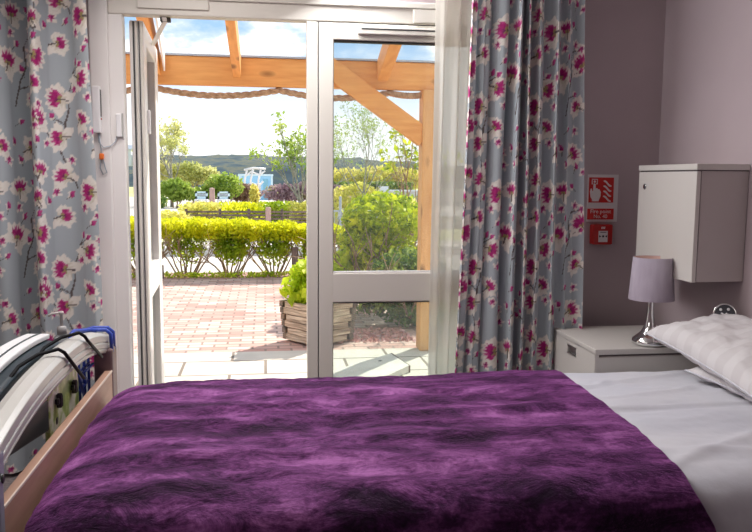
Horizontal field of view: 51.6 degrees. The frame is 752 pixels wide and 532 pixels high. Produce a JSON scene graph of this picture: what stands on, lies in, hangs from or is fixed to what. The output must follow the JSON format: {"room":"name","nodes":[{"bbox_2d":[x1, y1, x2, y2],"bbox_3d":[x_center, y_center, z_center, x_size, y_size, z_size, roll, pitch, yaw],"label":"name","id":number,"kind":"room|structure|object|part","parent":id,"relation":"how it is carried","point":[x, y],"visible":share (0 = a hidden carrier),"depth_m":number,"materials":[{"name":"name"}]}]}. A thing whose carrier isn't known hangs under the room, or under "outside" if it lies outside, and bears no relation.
{"room":"care facility","nodes":[
{"label":"care facility","id":0,"kind":"room"},
{"bbox_2d":[3,470,22,491],"bbox_3d":[-0.472,1.212,1.279,4.608,0.100,4.980,0,6,-8],"label":"floor","id":1,"kind":"structure","parent":0,"point":[9,478],"depth_m":3.36,"materials":[{"name":"carpet"}]},
{"bbox_2d":[0,332,117,531],"bbox_3d":[0.255,0.634,2.581,2.561,0.771,1.395,0,6,-8],"label":"bed","id":2,"kind":"object","parent":1,"relation":"on","point":[18,407],"visible":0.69,"depth_m":2.13,"materials":[{"name":"brown wood"}]},
{"bbox_3d":[-0.831,0.472,1.728,0.008,0.024,0.024,0,6,-8],"label":"rail knob","id":3,"kind":"part","parent":2,"relation":"part of","materials":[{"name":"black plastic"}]},
{"bbox_3d":[-0.874,0.711,1.772,0.080,0.580,0.105,0,6,-8],"label":"post","id":4,"kind":"part","parent":2,"relation":"part of","materials":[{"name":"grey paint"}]},
{"bbox_2d":[0,332,58,401],"bbox_3d":[-1.060,0.407,2.206,0.140,0.280,0.991,0,6,-8],"label":"pump","id":5,"kind":"object","parent":2,"relation":"hanging from","point":[16,351],"visible":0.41,"depth_m":2.35,"materials":[{"name":"white plastic"}]},
{"bbox_2d":[10,398,57,454],"bbox_3d":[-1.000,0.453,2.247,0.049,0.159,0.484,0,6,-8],"label":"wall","id":6,"kind":"structure","parent":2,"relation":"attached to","point":[39,424],"depth_m":2.24,"materials":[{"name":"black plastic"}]},
{"bbox_2d":[9,347,85,379],"bbox_3d":[-0.977,0.323,2.306,0.075,0.157,0.502,2,6,11],"label":"wire hook","id":7,"kind":"object","parent":2,"relation":"attached to","point":[62,351],"visible":0.93,"depth_m":2.30,"materials":[{"name":"black"}]},
{"bbox_3d":[-0.978,0.343,2.384,0.069,0.168,1.370,0,6,-8],"label":"curved rail","id":8,"kind":"part","parent":2,"relation":"part of","materials":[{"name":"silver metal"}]},
{"bbox_2d":[45,366,78,441],"bbox_3d":[-1.019,0.438,2.556,0.034,0.165,0.380,0,6,-8],"label":"pouch","id":9,"kind":"object","parent":2,"relation":"hanging from","point":[63,399],"visible":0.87,"depth_m":2.52,"materials":[{"name":"green fabric"}]},
{"bbox_2d":[39,331,102,357],"bbox_3d":[-1.013,0.291,2.576,0.077,0.147,0.521,2,6,10],"label":"wire hook","id":10,"kind":"object","parent":2,"relation":"attached to","point":[84,336],"visible":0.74,"depth_m":2.57,"materials":[{"name":"black"}]},
{"bbox_2d":[68,326,115,401],"bbox_3d":[-1.111,0.363,2.893,0.174,0.279,0.346,1,6,6],"label":"wire rack","id":11,"kind":"object","parent":2,"relation":"hanging from","point":[82,383],"visible":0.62,"depth_m":2.94,"materials":[{"name":"blue"}]},
{"bbox_2d":[47,311,67,343],"bbox_3d":[-1.148,0.295,2.845,0.065,0.263,0.069,3,7,22],"label":"bottle","id":12,"kind":"object","parent":11,"relation":"on","point":[62,329],"visible":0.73,"depth_m":2.83,"materials":[{"name":"grey plastic"}]},
{"bbox_3d":[-1.052,0.585,3.046,0.070,0.545,0.090,0,6,-8],"label":"post","id":13,"kind":"part","parent":2,"relation":"part of","materials":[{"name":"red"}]},
{"bbox_2d":[713,303,736,314],"bbox_3d":[1.423,0.202,3.136,0.158,0.110,0.083,-3,7,-31],"label":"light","id":14,"kind":"object","parent":2,"relation":"attached to","point":[723,308],"visible":0.44,"depth_m":3.12,"materials":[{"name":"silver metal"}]},
{"bbox_3d":[0.294,0.580,2.499,2.390,0.144,1.005,0,6,-8],"label":"mattress","id":15,"kind":"object","parent":2,"relation":"on","visible":0},
{"bbox_2d":[24,370,715,531],"bbox_3d":[-0.059,0.695,2.446,1.707,0.514,1.257,0,6,-8],"label":"throw","id":16,"kind":"object","parent":15,"relation":"on","point":[508,450],"visible":1,"depth_m":2.02,"materials":[{"name":"purple fabric"}]},
{"bbox_2d":[564,370,751,531],"bbox_3d":[0.965,0.676,2.609,1.040,0.453,1.197,0,6,-8],"label":"sheet","id":17,"kind":"object","parent":15,"relation":"on","point":[703,427],"visible":0.52,"depth_m":2.39,"materials":[{"name":"white fabric"}]},
{"bbox_2d":[684,366,751,401],"bbox_3d":[1.381,0.412,2.643,0.336,0.100,0.664,0,6,-8],"label":"pillow","id":18,"kind":"object","parent":17,"relation":"on","point":[698,371],"visible":0.36,"depth_m":2.79,"materials":[{"name":"white fabric"}]},
{"bbox_2d":[643,314,751,398],"bbox_3d":[1.339,0.310,2.805,0.408,0.186,0.832,0,6,-8],"label":"pillow","id":19,"kind":"object","parent":18,"relation":"on","point":[721,345],"visible":1,"depth_m":2.82,"materials":[{"name":"white fabric"}]},
{"bbox_2d":[553,325,698,372],"bbox_3d":[1.127,0.617,3.526,0.530,0.608,0.499,0,6,-8],"label":"nightstand","id":20,"kind":"object","parent":1,"relation":"on","point":[588,349],"visible":0.32,"depth_m":3.29,"materials":[{"name":"grey laminate"}]},
{"bbox_3d":[0.876,0.375,3.459,0.018,0.041,0.099,0,6,-8],"label":"drawer pull","id":21,"kind":"part","parent":20,"relation":"part of","materials":[{"name":"silver metal"}]},
{"bbox_3d":[0.878,0.428,3.469,0.018,0.188,0.494,0,6,-8],"label":"drawer","id":22,"kind":"part","parent":20,"relation":"part of","materials":[{"name":"grey paint"}]},
{"bbox_3d":[1.131,0.327,3.494,0.528,0.024,0.498,0,6,-8],"label":"panel","id":23,"kind":"part","parent":20,"relation":"part of","materials":[{"name":"grey paint"}]},
{"bbox_3d":[1.161,0.648,3.283,0.522,0.541,0.005,0,6,-8],"label":"panel","id":24,"kind":"part","parent":20,"relation":"part of","materials":[{"name":"grey paint"}]},
{"bbox_2d":[628,255,674,346],"bbox_3d":[1.168,0.148,3.304,0.187,0.374,0.187,0,6,-8],"label":"table lamp","id":25,"kind":"object","parent":20,"relation":"on","point":[651,280],"visible":0.91,"depth_m":3.23,"materials":[{"name":"purple fabric"}]},
{"bbox_3d":[1.169,0.052,3.293,0.187,0.180,0.187,0,6,-8],"label":"lamp shade","id":26,"kind":"part","parent":25,"relation":"part of","materials":[{"name":"fabric"}]},
{"bbox_2d":[86,0,665,392],"bbox_3d":[-0.816,-0.333,3.600,4.408,2.450,0.212,0,6,-8],"label":"wall","id":27,"kind":"structure","parent":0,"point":[624,39],"depth_m":3.68,"materials":[{"name":"paint"}]},
{"bbox_2d":[91,86,101,132],"bbox_3d":[-1.212,-0.679,3.380,0.038,0.200,0.033,0,6,-8],"label":"sensor","id":28,"kind":"object","parent":27,"relation":"attached to","point":[95,90],"visible":0.96,"depth_m":3.37,"materials":[{"name":"white plastic"}]},
{"bbox_2d":[98,133,116,174],"bbox_3d":[-1.176,-0.491,3.415,0.082,0.182,0.021,-1,7,-17],"label":"cable","id":29,"kind":"object","parent":28,"relation":"hanging from","point":[101,155],"visible":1,"depth_m":3.41,"materials":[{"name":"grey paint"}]},
{"bbox_2d":[116,113,123,137],"bbox_3d":[-1.125,-0.617,3.420,0.029,0.108,0.016,0,6,-8],"label":"sensor","id":30,"kind":"object","parent":27,"relation":"attached to","point":[119,117],"visible":1,"depth_m":3.41,"materials":[{"name":"white plastic"}]},
{"bbox_3d":[-1.128,-0.618,3.420,0.023,0.100,0.016,0,6,-8],"label":"casing","id":31,"kind":"part","parent":30,"relation":"part of","materials":[{"name":"white plastic"}]},
{"bbox_2d":[129,20,164,384],"bbox_3d":[-1.149,-0.158,3.967,0.074,1.975,0.812,-1,7,-11],"label":"door","id":32,"kind":"structure","parent":27,"relation":"attached to","point":[143,56],"depth_m":3.62,"materials":[{"name":"white wood"}]},
{"bbox_3d":[-1.155,-0.529,3.935,0.006,1.040,0.554,-1,7,-11],"label":"glass pane","id":33,"kind":"part","parent":32,"relation":"part of","materials":[{"name":"clear glass"}]},
{"bbox_3d":[-1.162,0.409,4.040,0.006,0.572,0.554,-1,7,-11],"label":"glass pane","id":34,"kind":"part","parent":32,"relation":"part of","materials":[{"name":"clear glass"}]},
{"bbox_2d":[151,17,170,45],"bbox_3d":[-1.012,-1.099,3.656,0.049,0.051,0.497,-2,7,-21],"label":"door closer","id":35,"kind":"object","parent":32,"relation":"attached to","point":[163,20],"depth_m":3.57,"materials":[{"name":"white metal"}]},
{"bbox_2d":[306,21,434,377],"bbox_3d":[0.091,-0.122,3.690,0.835,1.984,0.069,0,6,-8],"label":"door","id":36,"kind":"structure","parent":27,"relation":"attached to","point":[326,287],"depth_m":3.60,"materials":[{"name":"beige plastic"}]},
{"bbox_2d":[358,26,434,36],"bbox_3d":[0.168,-1.067,3.554,0.505,0.034,0.028,0,6,-8],"label":"vent","id":37,"kind":"object","parent":36,"relation":"attached to","point":[362,30],"visible":0.56,"depth_m":3.53,"materials":[{"name":"beige plastic"}]},
{"bbox_2d":[589,224,612,244],"bbox_3d":[1.092,-0.153,3.775,0.100,0.097,0.048,0,6,-8],"label":"fire alarm","id":38,"kind":"object","parent":27,"relation":"attached to","point":[600,234],"visible":1,"depth_m":3.75,"materials":[{"name":"red plastic"}]},
{"bbox_2d":[586,174,618,221],"bbox_3d":[1.099,-0.329,3.777,0.156,0.228,0.006,0,6,-8],"label":"sign","id":39,"kind":"object","parent":27,"relation":"attached to","point":[602,190],"visible":1,"depth_m":3.78,"materials":[{"name":"red plastic"}]},
{"bbox_3d":[1.091,-0.368,3.770,0.126,0.121,0.002,0,6,-8],"label":"red panel","id":40,"kind":"part","parent":39,"relation":"part of","materials":[{"name":"red paint"}]},
{"bbox_2d":[654,0,751,325],"bbox_3d":[1.771,-0.080,1.516,0.120,2.450,5.100,0,6,-8],"label":"wall","id":41,"kind":"structure","parent":0,"point":[706,105],"depth_m":3.37,"materials":[{"name":"paint"}]},
{"bbox_2d":[636,164,749,282],"bbox_3d":[1.331,-0.195,3.327,0.232,0.471,0.483,0,6,-8],"label":"upper cabinet","id":42,"kind":"object","parent":41,"relation":"attached to","point":[693,215],"visible":0.91,"depth_m":3.12,"materials":[{"name":"grey laminate"}]},
{"bbox_3d":[1.233,-0.179,3.315,0.018,0.441,0.478,0,6,-8],"label":"door","id":43,"kind":"part","parent":42,"relation":"part of","materials":[{"name":"grey paint"}]},
{"label":"outside","id":44,"kind":"structure","parent":0,"visible":0},
{"bbox_2d":[132,278,416,353],"bbox_3d":[-0.226,0.466,8.681,14.000,0.090,4.660,0,6,-8],"label":"brick paving","id":45,"kind":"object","parent":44,"point":[241,314],"depth_m":7.60,"materials":[{"name":"pink brick"}]},
{"bbox_2d":[279,299,356,343],"bbox_3d":[-0.495,0.459,6.649,0.470,0.332,0.470,-6,9,-43],"label":"wooden planter","id":46,"kind":"object","parent":45,"relation":"on","point":[294,322],"visible":0.48,"depth_m":6.55,"materials":[{"name":"brown wood"}]},
{"bbox_2d":[279,256,306,306],"bbox_3d":[-0.556,0.132,6.590,0.583,0.468,0.516,0,6,-8],"label":"leafy plant","id":47,"kind":"object","parent":46,"relation":"on","point":[297,290],"visible":0.31,"depth_m":6.49,"materials":[{"name":"green plant"}]},
{"bbox_2d":[333,249,354,270],"bbox_3d":[-0.361,0.147,8.002,0.414,0.687,0.429,-4,8,-38],"label":"leaf plant","id":48,"kind":"object","parent":45,"relation":"on","point":[343,260],"visible":0.14,"depth_m":7.89,"materials":[{"name":"green plant"}]},
{"bbox_2d":[287,190,417,313],"bbox_3d":[0.024,-0.119,8.077,1.719,1.327,1.479,4,7,27],"label":"bush","id":49,"kind":"object","parent":45,"relation":"on","point":[377,236],"visible":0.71,"depth_m":7.87,"materials":[{"name":"green plant"}]},
{"bbox_2d":[338,326,415,342],"bbox_3d":[-0.123,0.609,6.912,0.868,0.044,0.617,0,6,-8],"label":"fallen leaves","id":50,"kind":"object","parent":45,"relation":"on","point":[385,330],"visible":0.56,"depth_m":6.88,"materials":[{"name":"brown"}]},
{"bbox_2d":[355,246,416,327],"bbox_3d":[0.399,0.224,7.390,1.398,0.803,1.225,4,7,28],"label":"shrub","id":51,"kind":"object","parent":45,"relation":"on","point":[399,311],"visible":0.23,"depth_m":7.27,"materials":[{"name":"green plant"}]},
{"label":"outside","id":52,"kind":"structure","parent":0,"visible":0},
{"bbox_2d":[131,256,302,272],"bbox_3d":[-1.875,-0.007,13.123,40.000,0.050,2.850,0,6,-8],"label":"concrete path","id":53,"kind":"structure","parent":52,"point":[250,266],"depth_m":12.89,"materials":[{"name":"grey concrete"}]},
{"bbox_3d":[-0.535,-1.401,3.313,3.700,0.032,0.032,0,6,-8],"label":"pole","id":54,"kind":"object","parent":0,"visible":0},
{"bbox_2d":[0,0,102,473],"bbox_3d":[-1.605,-0.236,3.302,0.856,2.270,0.186,0,6,-7],"label":"drape","id":55,"kind":"object","parent":54,"relation":"hanging from","point":[50,260],"visible":0.66,"depth_m":3.30,"materials":[{"name":"fabric"}]},
{"bbox_2d":[428,0,471,374],"bbox_3d":[0.364,-0.255,3.615,0.224,2.270,0.049,0,6,-8],"label":"curtain","id":56,"kind":"object","parent":54,"relation":"hanging from","point":[452,17],"visible":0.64,"depth_m":3.59,"materials":[{"name":"white fabric"}]},
{"bbox_2d":[455,0,584,372],"bbox_3d":[0.667,-0.248,3.574,0.624,2.270,0.112,-1,6,-10],"label":"drape","id":57,"kind":"object","parent":54,"relation":"hanging from","point":[522,257],"visible":0.8,"depth_m":3.56,"materials":[{"name":"fabric"}]},
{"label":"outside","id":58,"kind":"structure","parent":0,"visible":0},
{"bbox_2d":[129,164,417,186],"bbox_3d":[-7.922,-13.968,125.372,220.000,5.726,16.000,0,6,-8],"label":"bank","id":59,"kind":"object","parent":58,"point":[277,178],"visible":0.04,"depth_m":123.53,"materials":[{"name":"green plant"}]},
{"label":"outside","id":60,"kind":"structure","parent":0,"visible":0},
{"bbox_2d":[131,241,416,246],"bbox_3d":[-2.313,-0.357,16.172,50.000,0.100,2.850,0,6,-8],"label":"gravel drive","id":61,"kind":"structure","parent":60,"point":[162,241],"depth_m":16.77,"materials":[{"name":"grey gravel"}]},
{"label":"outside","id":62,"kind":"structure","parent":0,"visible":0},
{"bbox_2d":[129,187,417,240],"bbox_3d":[-10.888,-7.021,75.816,180.000,0.100,146.200,0,6,-8],"label":"ground","id":63,"kind":"structure","parent":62,"point":[131,194],"depth_m":66.45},
{"bbox_2d":[161,209,193,241],"bbox_3d":[-4.434,-0.838,16.951,1.155,0.810,0.837,0,6,-8],"label":"shrub","id":64,"kind":"object","parent":63,"relation":"on","point":[182,214],"visible":0.14,"depth_m":16.83,"materials":[{"name":"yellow plant"}]},
{"bbox_2d":[177,201,225,235],"bbox_3d":[-4.447,-1.196,20.064,1.264,0.996,1.283,0,6,-8],"label":"shrub","id":65,"kind":"object","parent":63,"relation":"on","point":[197,206],"visible":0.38,"depth_m":19.71,"materials":[{"name":"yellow plant"}]},
{"bbox_2d":[219,201,264,220],"bbox_3d":[-3.414,-1.164,19.924,1.218,1.027,1.327,0,6,-8],"label":"shrub","id":66,"kind":"object","parent":63,"relation":"on","point":[233,206],"visible":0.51,"depth_m":19.50,"materials":[{"name":"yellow plant"}]},
{"bbox_2d":[185,209,305,239],"bbox_3d":[-2.820,-0.917,17.815,3.030,0.780,0.070,0,6,-8],"label":"fence","id":67,"kind":"object","parent":63,"relation":"on","point":[219,211],"visible":0.23,"depth_m":17.75,"materials":[{"name":"wood"}]},
{"bbox_2d":[265,207,270,221],"bbox_3d":[-2.449,-0.925,17.689,0.120,0.830,0.117,0,6,-8],"label":"timber post","id":68,"kind":"object","parent":63,"relation":"on","point":[267,209],"visible":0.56,"depth_m":17.61,"materials":[{"name":"brown wood"}]},
{"bbox_2d":[131,245,409,256],"bbox_3d":[-2.094,-0.264,14.638,40.000,0.200,0.250,0,6,-8],"label":"kerb","id":69,"kind":"object","parent":63,"relation":"on","point":[206,251],"depth_m":14.38,"materials":[{"name":"concrete"}]},
{"bbox_2d":[257,200,297,223],"bbox_3d":[-2.582,-1.213,20.433,1.099,1.035,1.310,0,6,-8],"label":"shrub","id":70,"kind":"object","parent":63,"relation":"on","point":[275,206],"visible":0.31,"depth_m":20.05,"materials":[{"name":"green plant"}]},
{"bbox_2d":[244,111,344,213],"bbox_3d":[-1.977,-2.351,19.949,2.373,3.179,1.828,5,8,33],"label":"tree","id":71,"kind":"object","parent":63,"relation":"on","point":[288,145],"visible":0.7,"depth_m":19.78,"materials":[{"name":"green plant"}]},
{"bbox_2d":[287,200,305,223],"bbox_3d":[-1.796,-1.154,19.945,1.003,1.056,1.315,0,6,-8],"label":"shrub","id":72,"kind":"object","parent":63,"relation":"on","point":[302,207],"visible":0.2,"depth_m":19.56,"materials":[{"name":"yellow plant"}]},
{"bbox_2d":[334,196,376,225],"bbox_3d":[-0.342,-0.827,15.614,1.052,1.130,0.056,0,6,-8],"label":"metal railing","id":73,"kind":"object","parent":63,"relation":"on","point":[339,211],"visible":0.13,"depth_m":15.51,"materials":[{"name":"grey metal"}]},
{"bbox_3d":[-0.715,-0.824,15.561,0.052,1.130,0.052,2,7,14],"label":"railing post","id":74,"kind":"part","parent":73,"relation":"part of","materials":[{"name":"grey metal"}]},
{"bbox_2d":[334,181,381,221],"bbox_3d":[-0.532,-1.694,22.095,1.657,1.430,1.070,0,6,-8],"label":"shrub","id":75,"kind":"object","parent":63,"relation":"on","point":[349,187],"visible":0.27,"depth_m":21.89,"materials":[{"name":"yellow plant"}]},
{"bbox_2d":[298,101,418,197],"bbox_3d":[-0.374,-2.875,21.670,3.660,3.855,3.253,0,6,-8],"label":"tree","id":76,"kind":"object","parent":63,"relation":"on","point":[369,119],"visible":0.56,"depth_m":21.53,"materials":[{"name":"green plant"}]},
{"bbox_2d":[380,189,416,201],"bbox_3d":[0.474,-1.810,24.273,2.096,1.187,1.101,0,6,-8],"label":"shrub","id":77,"kind":"object","parent":63,"relation":"on","point":[387,190],"visible":0.06,"depth_m":24.16,"materials":[{"name":"green plant"}]},
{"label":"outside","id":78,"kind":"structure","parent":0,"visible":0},
{"bbox_2d":[129,154,417,173],"bbox_3d":[-12.715,-19.688,158.601,260.000,9.615,40.000,0,6,-8],"label":"hills","id":79,"kind":"structure","parent":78,"point":[232,163],"depth_m":159.45,"materials":[{"name":"green plant"}]},
{"bbox_2d":[128,145,132,165],"bbox_3d":[-44.095,-19.090,134.333,4.400,3.600,3.400,0,6,-8],"label":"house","id":80,"kind":"structure","parent":79,"relation":"on","point":[130,157],"depth_m":133.24,"materials":[{"name":"white"}]},
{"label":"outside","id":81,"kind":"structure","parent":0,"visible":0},
{"bbox_2d":[134,348,427,385],"bbox_3d":[0.278,0.863,5.175,14.000,0.100,2.470,0,6,-8],"label":"patio slabs","id":82,"kind":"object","parent":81,"point":[258,364],"depth_m":5.84},
{"bbox_2d":[125,17,434,350],"bbox_3d":[-1.461,-0.502,4.897,5.300,2.647,2.320,0,6,-8],"label":"pergola","id":83,"kind":"object","parent":82,"relation":"on","point":[361,79],"visible":0.52,"depth_m":6.00,"materials":[{"name":"orange wood"}]},
{"bbox_2d":[126,85,421,101],"bbox_3d":[-1.162,-1.324,5.935,3.212,0.102,0.052,0,6,-8],"label":"rope","id":84,"kind":"object","parent":83,"relation":"hanging from","point":[391,93],"visible":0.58,"depth_m":5.96,"materials":[{"name":"brown fabric"}]},
{"bbox_3d":[0.418,-0.352,6.262,0.140,2.075,0.150,0,6,-8],"label":"post","id":85,"kind":"part","parent":83,"relation":"part of","materials":[{"name":"orange wood"}]},
{"bbox_2d":[333,353,409,376],"bbox_3d":[-0.005,0.740,5.552,0.481,0.054,0.842,6,8,40],"label":"ramp","id":86,"kind":"object","parent":82,"relation":"on","point":[390,364],"visible":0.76,"depth_m":5.55,"materials":[{"name":"grey concrete"}]},
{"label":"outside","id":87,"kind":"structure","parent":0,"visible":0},
{"bbox_2d":[131,272,289,279],"bbox_3d":[-1.595,0.172,11.176,16.000,0.090,0.700,0,6,-8],"label":"planting bed","id":88,"kind":"object","parent":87,"point":[245,276],"visible":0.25,"depth_m":10.86,"materials":[{"name":"green plant"}]},
{"bbox_2d":[130,215,179,275],"bbox_3d":[-3.222,-0.270,10.796,1.166,0.880,0.805,1,6,3],"label":"shrub","id":89,"kind":"object","parent":88,"relation":"on","point":[132,232],"visible":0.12,"depth_m":10.65,"materials":[{"name":"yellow plant"}]},
{"bbox_2d":[161,216,221,276],"bbox_3d":[-2.660,-0.263,10.810,1.073,0.872,0.970,-5,8,-39],"label":"shrub","id":90,"kind":"object","parent":88,"relation":"on","point":[188,228],"visible":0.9,"depth_m":10.74,"materials":[{"name":"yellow plant"}]},
{"bbox_2d":[132,269,290,277],"bbox_3d":[-1.560,0.118,10.972,6.445,0.137,0.298,0,6,-8],"label":"ground cover","id":91,"kind":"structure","parent":88,"relation":"on","point":[192,274],"depth_m":10.86,"materials":[{"name":"green plant"}]},
{"bbox_2d":[178,212,266,276],"bbox_3d":[-2.110,-0.307,10.971,1.238,0.933,0.725,0,6,-5],"label":"shrub","id":92,"kind":"object","parent":88,"relation":"on","point":[228,234],"visible":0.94,"depth_m":10.82,"materials":[{"name":"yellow plant"}]},
{"bbox_2d":[242,212,298,275],"bbox_3d":[-1.512,-0.306,11.038,1.156,0.927,0.728,0,6,-1],"label":"shrub","id":93,"kind":"object","parent":88,"relation":"on","point":[278,232],"visible":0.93,"depth_m":10.92,"materials":[{"name":"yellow plant"}]},
{"bbox_2d":[292,247,297,264],"bbox_3d":[-1.139,-0.055,10.941,0.083,0.420,0.083,2,7,14],"label":"wooden stake","id":94,"kind":"object","parent":88,"relation":"on","point":[294,249],"visible":0.58,"depth_m":10.90,"materials":[{"name":"brown wood"}]},
{"bbox_2d":[284,223,341,259],"bbox_3d":[-0.852,-0.303,11.177,1.229,0.899,0.817,-1,7,-16],"label":"shrub","id":95,"kind":"object","parent":88,"relation":"on","point":[302,227],"visible":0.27,"depth_m":10.90,"materials":[{"name":"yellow plant"}]},
{"bbox_2d":[336,226,361,268],"bbox_3d":[-0.232,-0.308,11.220,1.362,0.911,0.702,0,6,-4],"label":"shrub","id":96,"kind":"object","parent":88,"relation":"on","point":[341,226],"visible":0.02,"depth_m":10.97,"materials":[{"name":"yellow plant"}]},
{"bbox_2d":[378,128,418,246],"bbox_3d":[0.703,-0.989,11.256,1.206,2.246,1.596,5,8,36],"label":"tree","id":97,"kind":"object","parent":88,"relation":"on","point":[391,164],"visible":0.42,"depth_m":11.07,"materials":[{"name":"green plant"}]},
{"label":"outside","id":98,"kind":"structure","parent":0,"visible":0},
{"bbox_2d":[129,197,342,223],"bbox_3d":[-12.739,-2.372,32.464,44.000,0.500,22.000,0,6,-8],"label":"sandy bank","id":99,"kind":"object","parent":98,"point":[131,199],"depth_m":31.76,"materials":[{"name":"beige sand"}]},
{"bbox_2d":[131,116,190,206],"bbox_3d":[-7.867,-3.857,28.721,2.111,3.360,3.458,0,6,-8],"label":"tree","id":100,"kind":"object","parent":99,"relation":"on","point":[172,143],"visible":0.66,"depth_m":28.52,"materials":[{"name":"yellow plant"}]},
{"bbox_2d":[160,195,167,207],"bbox_3d":[-6.687,-1.904,23.716,0.668,0.624,0.677,3,7,25],"label":"shrub","id":101,"kind":"object","parent":99,"relation":"on","point":[164,200],"visible":0.25,"depth_m":23.69,"materials":[{"name":"green plant"}]},
{"bbox_2d":[160,177,203,207],"bbox_3d":[-7.010,-2.666,28.160,1.884,1.149,1.079,0,6,-8],"label":"shrub","id":102,"kind":"object","parent":99,"relation":"on","point":[176,189],"visible":0.88,"depth_m":27.92,"materials":[{"name":"green plant"}]},
{"bbox_2d":[160,159,220,202],"bbox_3d":[-7.445,-3.226,30.078,2.955,1.821,1.123,0,6,-8],"label":"spreading tree","id":103,"kind":"object","parent":99,"relation":"on","point":[193,174],"visible":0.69,"depth_m":29.87,"materials":[{"name":"green plant"}]},
{"bbox_2d":[194,191,207,202],"bbox_3d":[-5.704,-2.097,25.379,0.400,0.660,0.410,0,6,-8],"label":"bench","id":104,"kind":"object","parent":99,"relation":"on","point":[198,197],"visible":0.75,"depth_m":25.52,"materials":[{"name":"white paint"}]},
{"bbox_3d":[-5.730,-2.223,25.554,0.400,0.450,0.030,0,6,-8],"label":"backrest","id":105,"kind":"part","parent":104,"relation":"part of","materials":[{"name":"blue paint"}]},
{"bbox_2d":[209,188,214,202],"bbox_3d":[-5.308,-2.137,25.223,0.200,0.800,0.200,0,6,-8],"label":"timber post","id":106,"kind":"object","parent":99,"relation":"on","point":[211,190],"visible":0.57,"depth_m":25.14,"materials":[{"name":"brown"}]},
{"bbox_2d":[200,171,244,204],"bbox_3d":[-5.588,-2.788,28.348,1.639,1.377,1.125,0,6,-8],"label":"shrub","id":107,"kind":"object","parent":99,"relation":"on","point":[220,184],"visible":0.8,"depth_m":28.14,"materials":[{"name":"green plant"}]},
{"bbox_2d":[217,191,229,204],"bbox_3d":[-4.991,-2.103,25.481,0.400,0.660,0.410,0,6,-8],"label":"bench","id":108,"kind":"object","parent":99,"relation":"on","point":[221,197],"visible":0.75,"depth_m":25.62,"materials":[{"name":"blue paint"}]},
{"bbox_2d":[233,183,261,201],"bbox_3d":[-5.000,-2.699,29.469,1.411,0.957,1.090,0,6,-8],"label":"heather","id":109,"kind":"object","parent":99,"relation":"on","point":[244,196],"visible":0.44,"depth_m":29.19,"materials":[{"name":"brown plant"}]},
{"bbox_2d":[248,183,259,203],"bbox_3d":[-4.310,-2.479,27.568,0.456,0.947,0.459,5,8,34],"label":"shrub","id":110,"kind":"object","parent":99,"relation":"on","point":[254,193],"visible":0.94,"depth_m":27.47,"materials":[{"name":"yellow plant"}]},
{"bbox_2d":[244,167,265,198],"bbox_3d":[-5.816,-3.986,37.372,1.048,1.531,0.143,0,6,-8],"label":"frame","id":111,"kind":"object","parent":99,"relation":"on","point":[250,168],"visible":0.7,"depth_m":37.28,"materials":[{"name":"white"}]},
{"bbox_2d":[238,174,272,199],"bbox_3d":[-6.187,-3.979,40.112,1.760,1.500,1.650,0,6,-8],"label":"hut","id":112,"kind":"object","parent":99,"relation":"on","point":[267,179],"visible":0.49,"depth_m":39.33,"materials":[{"name":"blue paint"}]},
{"bbox_3d":[-5.585,-3.820,39.408,0.250,1.150,0.040,0,6,-8],"label":"door","id":113,"kind":"part","parent":112,"relation":"part of","materials":[{"name":"blue"}]},
{"bbox_2d":[261,180,305,202],"bbox_3d":[-2.681,-2.319,25.781,2.236,1.065,1.069,0,6,-8],"label":"shrub","id":114,"kind":"object","parent":99,"relation":"on","point":[277,192],"visible":0.56,"depth_m":25.48,"materials":[{"name":"purple plant"}]},
{"bbox_2d":[295,126,369,188],"bbox_3d":[-1.614,-3.332,26.233,2.659,2.969,2.023,-4,8,-33],"label":"tree","id":115,"kind":"object","parent":99,"relation":"on","point":[352,162],"visible":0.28,"depth_m":26.30,"materials":[{"name":"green plant"}]},
{"bbox_2d":[334,184,350,207],"bbox_3d":[-1.557,-2.393,26.962,1.460,0.960,1.065,0,6,-8],"label":"shrub","id":116,"kind":"object","parent":99,"relation":"on","point":[339,186],"visible":0.07,"depth_m":26.78,"materials":[{"name":"green plant"}]},
{"bbox_2d":[334,180,413,189],"bbox_3d":[-0.319,-3.028,33.158,3.930,1.277,0.772,0,6,-8],"label":"hedge","id":117,"kind":"object","parent":99,"relation":"on","point":[392,185],"visible":0.3,"depth_m":33.03,"materials":[{"name":"green plant"}]},
{"bbox_2d":[334,165,417,189],"bbox_3d":[-0.256,-3.494,34.126,5.056,1.970,1.345,0,6,-8],"label":"shrub","id":118,"kind":"object","parent":99,"relation":"on","point":[385,174],"visible":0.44,"depth_m":33.82,"materials":[{"name":"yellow plant"}]},
{"bbox_2d":[351,186,417,199],"bbox_3d":[1.121,-2.816,32.475,5.550,1.000,0.400,0,6,-8],"label":"wall","id":119,"kind":"structure","parent":99,"relation":"on","point":[383,188],"depth_m":32.28,"materials":[{"name":"concrete"}]}
]}

